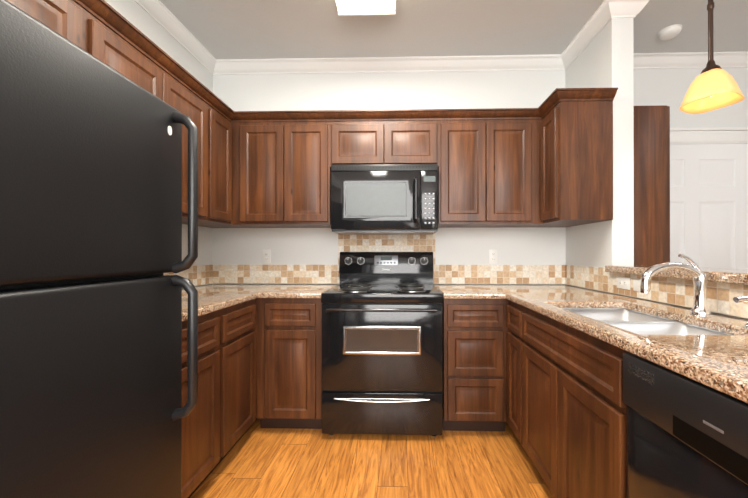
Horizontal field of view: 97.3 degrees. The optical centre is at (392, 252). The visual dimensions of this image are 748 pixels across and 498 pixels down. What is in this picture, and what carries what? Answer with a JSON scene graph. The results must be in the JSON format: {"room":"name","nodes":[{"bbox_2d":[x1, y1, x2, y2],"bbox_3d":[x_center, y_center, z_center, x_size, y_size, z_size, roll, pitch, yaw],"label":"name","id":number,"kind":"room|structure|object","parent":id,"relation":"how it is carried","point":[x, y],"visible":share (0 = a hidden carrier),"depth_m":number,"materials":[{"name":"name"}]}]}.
{"room":"kitchen","nodes":[
{"label":"kitchen","id":0,"kind":"room"},
{"bbox_2d":[105,0,212,285],"bbox_3d":[-1.637,-0.210,0.069,0.120,2.750,5.370,0,0,1],"label":"wall","id":1,"kind":"structure","parent":0,"point":[138,17],"depth_m":2.34,"materials":[{"name":"white paint"}]},
{"bbox_2d":[7,0,82,48],"bbox_3d":[-1.376,-0.778,1.043,0.348,0.410,0.471,0,0,1],"label":"upper cabinet","id":2,"kind":"object","parent":1,"relation":"attached to","point":[65,17],"depth_m":1.19,"materials":[{"name":"brown wood"}]},
{"bbox_2d":[83,0,166,102],"bbox_3d":[-1.365,-0.595,1.491,0.348,0.772,0.425,0,0,1],"label":"upper cabinet","id":3,"kind":"object","parent":1,"relation":"attached to","point":[106,39],"depth_m":1.45,"materials":[{"name":"brown wood"}]},
{"bbox_2d":[134,0,217,74],"bbox_3d":[-1.542,-1.541,0.069,0.070,0.088,5.370,0,0,1],"label":"crown molding","id":4,"kind":"structure","parent":1,"relation":"attached to","point":[159,12],"depth_m":2.28,"materials":[{"name":"white wood"}]},
{"bbox_2d":[163,265,214,285],"bbox_3d":[-1.525,0.176,1.980,0.007,0.157,1.520,0,0,1],"label":"tile backsplash","id":5,"kind":"structure","parent":1,"relation":"attached to","point":[199,275],"depth_m":2.56,"materials":[{"name":"tile"}]},
{"bbox_2d":[167,64,214,223],"bbox_3d":[-1.355,-0.594,1.907,0.348,0.772,0.408,0,0,1],"label":"upper cabinet","id":6,"kind":"object","parent":1,"relation":"attached to","point":[189,99],"depth_m":2.01,"materials":[{"name":"brown wood"}]},
{"bbox_2d":[186,100,234,227],"bbox_3d":[-1.346,-0.594,2.264,0.348,0.772,0.307,0,0,1],"label":"upper cabinet","id":7,"kind":"object","parent":1,"relation":"attached to","point":[223,190],"depth_m":2.29,"materials":[{"name":"brown wood"}]},
{"bbox_2d":[190,418,554,497],"bbox_3d":[1.154,1.195,0.060,5.740,0.060,5.500,0,0,1],"label":"floor","id":8,"kind":"structure","parent":0,"point":[257,461],"depth_m":1.79,"materials":[{"name":"laminate"}]},
{"bbox_2d":[0,0,197,497],"bbox_3d":[-1.112,0.327,0.822,0.841,1.680,0.765,0,0,1],"label":"refrigerator","id":9,"kind":"object","parent":8,"relation":"on","point":[90,292],"visible":1,"depth_m":0.83,"materials":[{"name":"black metal"}]},
{"bbox_2d":[181,334,224,497],"bbox_3d":[-1.211,0.729,1.453,0.658,0.878,0.483,0,0,1],"label":"base cabinet","id":10,"kind":"object","parent":8,"relation":"on","point":[203,431],"depth_m":1.55,"materials":[{"name":"brown wood"}]},
{"bbox_2d":[225,334,256,455],"bbox_3d":[-1.199,0.730,1.913,0.658,0.878,0.437,0,0,1],"label":"base cabinet","id":11,"kind":"object","parent":8,"relation":"on","point":[240,349],"depth_m":1.88,"materials":[{"name":"brown wood"}]},
{"bbox_2d":[257,302,322,428],"bbox_3d":[-0.664,0.731,2.412,0.428,0.878,0.628,0,0,1],"label":"base cabinet","id":12,"kind":"object","parent":8,"relation":"on","point":[289,355],"depth_m":2.10,"materials":[{"name":"brown wood"}]},
{"bbox_2d":[182,284,338,333],"bbox_3d":[-0.991,0.273,1.971,1.072,0.035,1.528,0,0,1],"label":"countertop","id":13,"kind":"structure","parent":12,"relation":"on","point":[222,308],"depth_m":2.09,"materials":[{"name":"beige stone"}]},
{"bbox_2d":[321,252,442,436],"bbox_3d":[-0.059,0.582,2.339,0.762,1.178,0.724,0,0,1],"label":"range","id":14,"kind":"object","parent":8,"relation":"on","point":[382,342],"visible":1,"depth_m":2.04,"materials":[{"name":"black metal"}]},
{"bbox_2d":[442,298,504,430],"bbox_3d":[0.538,0.731,2.382,0.408,0.878,0.628,0,0,1],"label":"base cabinet","id":15,"kind":"object","parent":8,"relation":"on","point":[473,392],"depth_m":2.07,"materials":[{"name":"brown wood"}]},
{"bbox_2d":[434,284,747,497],"bbox_3d":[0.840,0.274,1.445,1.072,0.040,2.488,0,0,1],"label":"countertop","id":16,"kind":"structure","parent":15,"relation":"on","point":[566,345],"depth_m":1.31,"materials":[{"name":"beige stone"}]},
{"bbox_2d":[562,308,729,334],"bbox_3d":[0.984,0.390,1.362,0.501,0.203,0.776,0,0,1],"label":"sink","id":17,"kind":"object","parent":16,"relation":"in","point":[635,320],"depth_m":1.38,"materials":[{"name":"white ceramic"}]},
{"bbox_2d":[640,254,747,328],"bbox_3d":[1.183,0.128,1.244,0.279,0.250,0.346,0,0,1],"label":"faucet","id":18,"kind":"object","parent":16,"relation":"on","point":[700,312],"depth_m":1.36,"materials":[{"name":"silver metal"}]},
{"bbox_2d":[505,370,600,473],"bbox_3d":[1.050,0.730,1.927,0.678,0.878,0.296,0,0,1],"label":"base cabinet","id":19,"kind":"object","parent":8,"relation":"on","point":[551,450],"depth_m":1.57,"materials":[{"name":"brown wood"}]},
{"bbox_2d":[634,105,669,264],"bbox_3d":[1.654,0.118,2.376,0.230,2.105,0.585,0,0,1],"label":"tall cabinet","id":20,"kind":"object","parent":8,"relation":"on","point":[651,185],"visible":0.23,"depth_m":2.08,"materials":[{"name":"brown wood"}]},
{"bbox_2d":[623,352,747,497],"bbox_3d":[0.996,0.730,0.670,0.646,0.874,0.600,0,0,1],"label":"dishwasher","id":21,"kind":"object","parent":8,"relation":"on","point":[687,437],"visible":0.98,"depth_m":0.78,"materials":[{"name":"black metal"}]},
{"bbox_2d":[160,0,747,58],"bbox_3d":[1.154,-1.615,0.067,5.740,0.060,5.500,0,0,1],"label":"ceiling","id":22,"kind":"structure","parent":0,"point":[247,29],"depth_m":2.30,"materials":[{"name":"white paint"}]},
{"bbox_2d":[335,0,395,15],"bbox_3d":[-0.177,-1.530,1.441,0.368,0.100,1.220,0,0,1],"label":"ceiling light fixture","id":23,"kind":"object","parent":22,"relation":"attached to","point":[364,7],"visible":1,"depth_m":1.99,"materials":[{"name":"white plastic"}]},
{"bbox_2d":[657,24,681,39],"bbox_3d":[1.971,-1.558,2.337,0.136,0.040,0.136,0,0,1],"label":"smoke detector","id":24,"kind":"object","parent":22,"relation":"attached to","point":[669,32],"visible":1,"depth_m":2.31,"materials":[{"name":"white plastic"}]},
{"bbox_2d":[680,0,744,113],"bbox_3d":[1.460,-1.131,1.509,0.222,0.897,0.222,0,0,1],"label":"pendant light","id":25,"kind":"object","parent":22,"relation":"hanging from","point":[713,86],"visible":1,"depth_m":1.50,"materials":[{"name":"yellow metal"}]},
{"bbox_2d":[212,68,747,284],"bbox_3d":[1.221,-0.203,2.743,5.740,2.750,0.120,0,0,1],"label":"wall","id":26,"kind":"structure","parent":0,"point":[419,90],"depth_m":2.71,"materials":[{"name":"white paint"}]},
{"bbox_2d":[239,116,286,227],"bbox_3d":[-0.948,-0.593,2.562,0.322,0.772,0.348,0,0,1],"label":"upper cabinet","id":27,"kind":"object","parent":26,"relation":"attached to","point":[260,137],"depth_m":2.39,"materials":[{"name":"brown wood"}]},
{"bbox_2d":[262,250,270,262],"bbox_3d":[-1.050,0.032,2.735,0.070,0.114,0.007,0,0,1],"label":"electrical outlet","id":28,"kind":"object","parent":26,"relation":"attached to","point":[266,256],"visible":1,"depth_m":2.73,"materials":[{"name":"white plastic"}]},
{"bbox_2d":[283,116,330,227],"bbox_3d":[-0.621,-0.593,2.554,0.333,0.772,0.348,0,0,1],"label":"upper cabinet","id":29,"kind":"object","parent":26,"relation":"attached to","point":[306,139],"depth_m":2.38,"materials":[{"name":"brown wood"}]},
{"bbox_2d":[331,112,386,164],"bbox_3d":[-0.256,-0.802,2.545,0.397,0.353,0.348,0,0,1],"label":"upper cabinet","id":30,"kind":"object","parent":26,"relation":"attached to","point":[355,140],"depth_m":2.37,"materials":[{"name":"brown wood"}]},
{"bbox_2d":[215,233,562,283],"bbox_3d":[-0.050,0.021,2.710,2.919,0.471,0.007,0,0,1],"label":"tile backsplash","id":31,"kind":"structure","parent":26,"relation":"attached to","point":[229,274],"depth_m":2.71,"materials":[{"name":"tile"}]},
{"bbox_2d":[218,54,566,74],"bbox_3d":[-0.006,-1.535,2.682,2.830,0.088,0.070,0,0,1],"label":"crown molding","id":32,"kind":"structure","parent":26,"relation":"attached to","point":[547,61],"depth_m":2.68,"materials":[{"name":"white wood"}]},
{"bbox_2d":[387,112,442,167],"bbox_3d":[0.140,-0.802,2.535,0.395,0.353,0.348,0,0,1],"label":"upper cabinet","id":33,"kind":"object","parent":26,"relation":"attached to","point":[412,137],"depth_m":2.36,"materials":[{"name":"brown wood"}]},
{"bbox_2d":[331,164,437,234],"bbox_3d":[-0.056,-0.386,2.489,0.756,0.475,0.446,0,0,1],"label":"microwave","id":34,"kind":"object","parent":33,"relation":"attached to","point":[389,199],"visible":1,"depth_m":2.31,"materials":[{"name":"black metal"}]},
{"bbox_2d":[438,112,486,227],"bbox_3d":[0.505,-0.593,2.526,0.335,0.772,0.348,0,0,1],"label":"upper cabinet","id":35,"kind":"object","parent":26,"relation":"attached to","point":[462,179],"depth_m":2.36,"materials":[{"name":"brown wood"}]},
{"bbox_2d":[489,250,497,263],"bbox_3d":[0.823,0.031,2.688,0.070,0.114,0.007,0,0,1],"label":"electrical outlet","id":36,"kind":"object","parent":26,"relation":"attached to","point":[493,256],"visible":1,"depth_m":2.69,"materials":[{"name":"white plastic"}]},
{"bbox_2d":[487,112,534,227],"bbox_3d":[0.833,-0.593,2.517,0.321,0.772,0.348,0,0,1],"label":"upper cabinet","id":37,"kind":"object","parent":26,"relation":"attached to","point":[510,135],"depth_m":2.35,"materials":[{"name":"brown wood"}]},
{"bbox_2d":[633,51,747,68],"bbox_3d":[2.716,-1.535,2.613,2.345,0.088,0.070,0,0,1],"label":"crown molding","id":38,"kind":"structure","parent":26,"relation":"attached to","point":[680,60],"depth_m":2.62,"materials":[{"name":"white wood"}]},
{"bbox_2d":[670,127,747,143],"bbox_3d":[2.394,0.085,2.636,1.152,2.173,0.030,0,0,1],"label":"door frame","id":39,"kind":"structure","parent":26,"relation":"attached to","point":[717,135],"depth_m":2.63,"materials":[{"name":"white wood"}]},
{"bbox_2d":[670,144,747,268],"bbox_3d":[2.393,0.147,2.602,0.910,2.032,0.098,0,0,1],"label":"entry door","id":40,"kind":"structure","parent":26,"relation":"in","point":[708,205],"depth_m":2.63,"materials":[{"name":"white wood"}]},
{"bbox_2d":[565,18,633,292],"bbox_3d":[1.470,-0.204,2.381,0.135,2.750,0.590,0,0,1],"label":"wall","id":41,"kind":"structure","parent":0,"point":[604,59],"depth_m":2.09,"materials":[{"name":"white paint"}]},
{"bbox_2d":[539,92,616,223],"bbox_3d":[1.222,-0.594,2.216,0.348,0.772,0.276,0,0,1],"label":"upper cabinet","id":42,"kind":"object","parent":41,"relation":"attached to","point":[548,162],"depth_m":2.08,"materials":[{"name":"brown wood"}]},
{"bbox_2d":[558,0,625,67],"bbox_3d":[1.375,-1.536,2.307,0.090,0.088,0.570,0,0,1],"label":"crown molding","id":43,"kind":"structure","parent":41,"relation":"attached to","point":[609,9],"depth_m":2.24,"materials":[{"name":"white wood"}]},
{"bbox_2d":[622,0,649,18],"bbox_3d":[1.558,-1.536,2.302,0.095,0.088,0.570,0,0,1],"label":"crown molding","id":44,"kind":"structure","parent":41,"relation":"attached to","point":[633,7],"depth_m":2.05,"materials":[{"name":"white wood"}]},
{"bbox_2d":[563,265,747,317],"bbox_3d":[1.371,0.175,1.288,0.007,0.157,2.760,0,0,1],"label":"tile backsplash","id":45,"kind":"structure","parent":41,"relation":"attached to","point":[680,292],"depth_m":1.64,"materials":[{"name":"tile"}]},
{"bbox_2d":[617,277,629,289],"bbox_3d":[1.380,0.182,1.968,0.007,0.070,0.114,0,0,1],"label":"outlet","id":46,"kind":"object","parent":45,"relation":"attached to","point":[623,282],"visible":1,"depth_m":1.96,"materials":[{"name":"white plastic"}]},
{"bbox_2d":[633,278,640,291],"bbox_3d":[1.375,0.181,1.823,0.009,0.070,0.114,0,0,1],"label":"switch","id":47,"kind":"object","parent":45,"relation":"attached to","point":[636,284],"visible":0.4,"depth_m":1.85,"materials":[{"name":"white plastic"}]},
{"bbox_3d":[1.424,0.644,0.545,0.135,1.045,3.080,0,0,1],"label":"wall","id":48,"kind":"structure","parent":0,"visible":0},
{"bbox_2d":[605,265,747,284],"bbox_3d":[1.499,0.098,0.543,0.385,0.043,3.077,0,0,1],"label":"bar","id":49,"kind":"object","parent":48,"relation":"on","point":[730,275],"visible":0.77,"depth_m":1.53,"materials":[{"name":"stone"}]}
]}

